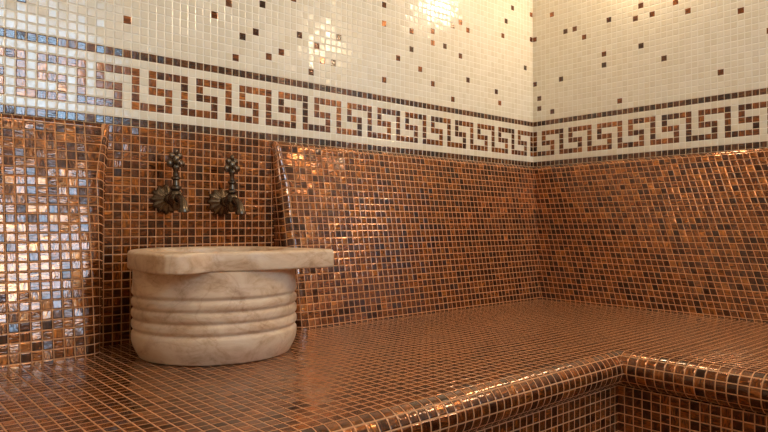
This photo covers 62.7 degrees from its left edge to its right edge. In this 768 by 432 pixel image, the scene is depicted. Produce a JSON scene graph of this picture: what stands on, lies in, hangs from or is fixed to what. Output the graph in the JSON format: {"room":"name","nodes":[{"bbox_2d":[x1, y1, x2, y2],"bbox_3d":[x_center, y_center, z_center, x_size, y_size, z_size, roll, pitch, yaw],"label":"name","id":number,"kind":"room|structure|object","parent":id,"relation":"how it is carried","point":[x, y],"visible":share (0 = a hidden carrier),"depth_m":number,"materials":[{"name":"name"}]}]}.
{"room":"spa","nodes":[
{"label":"spa","id":0,"kind":"room"},
{"bbox_2d":[0,0,532,346],"bbox_3d":[-0.532,-0.440,1.783,3.181,2.450,0.001,1,-1,-41],"label":"wall","id":1,"kind":"structure","parent":0,"point":[209,81],"depth_m":1.88,"materials":[{"name":"beige tile"}]},
{"bbox_2d":[151,149,189,214],"bbox_3d":[-0.553,-0.091,1.670,0.084,0.174,0.135,1,-1,-41],"label":"tap","id":2,"kind":"object","parent":1,"relation":"attached to","point":[166,199],"visible":1,"depth_m":1.66,"materials":[{"name":"brown metal"}]},
{"bbox_2d":[208,155,245,216],"bbox_3d":[-0.430,-0.086,1.777,0.084,0.174,0.135,1,-1,-41],"label":"tap","id":3,"kind":"object","parent":1,"relation":"attached to","point":[221,202],"visible":1,"depth_m":1.77,"materials":[{"name":"brown metal"}]},
{"bbox_2d":[533,0,767,166],"bbox_3d":[1.690,-0.441,1.651,0.001,2.450,3.114,1,-1,-41],"label":"wall","id":4,"kind":"structure","parent":0,"point":[613,79],"depth_m":2.43,"materials":[{"name":"beige tile"}]},
{"label":"floor","id":5,"kind":"structure","parent":0,"visible":0},
{"bbox_2d":[0,299,767,431],"bbox_3d":[0.495,0.544,0.596,3.166,0.450,3.116,1,-1,-41],"label":"tiled bench","id":6,"kind":"object","parent":5,"relation":"on","point":[537,365],"visible":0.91,"depth_m":1.36,"materials":[{"name":"orange tile"}]},
{"bbox_2d":[0,113,108,368],"bbox_3d":[-1.176,0.041,1.136,1.342,0.570,0.119,1,-1,-41],"label":"tiled backrest","id":7,"kind":"object","parent":6,"relation":"on","point":[53,171],"visible":1,"depth_m":1.47,"materials":[{"name":"orange tile"}]},
{"bbox_2d":[127,246,333,365],"bbox_3d":[-0.413,0.207,1.558,0.428,0.251,0.415,1,-1,-41],"label":"basin","id":8,"kind":"object","parent":6,"relation":"on","point":[200,305],"visible":1,"depth_m":1.39,"materials":[{"name":"beige stone"}]},
{"bbox_2d":[271,141,767,328],"bbox_3d":[1.182,0.042,1.200,1.346,0.570,3.116,1,-1,-41],"label":"tiled backrest","id":9,"kind":"object","parent":6,"relation":"on","point":[407,234],"visible":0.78,"depth_m":2.26,"materials":[{"name":"orange tile"}]}
]}

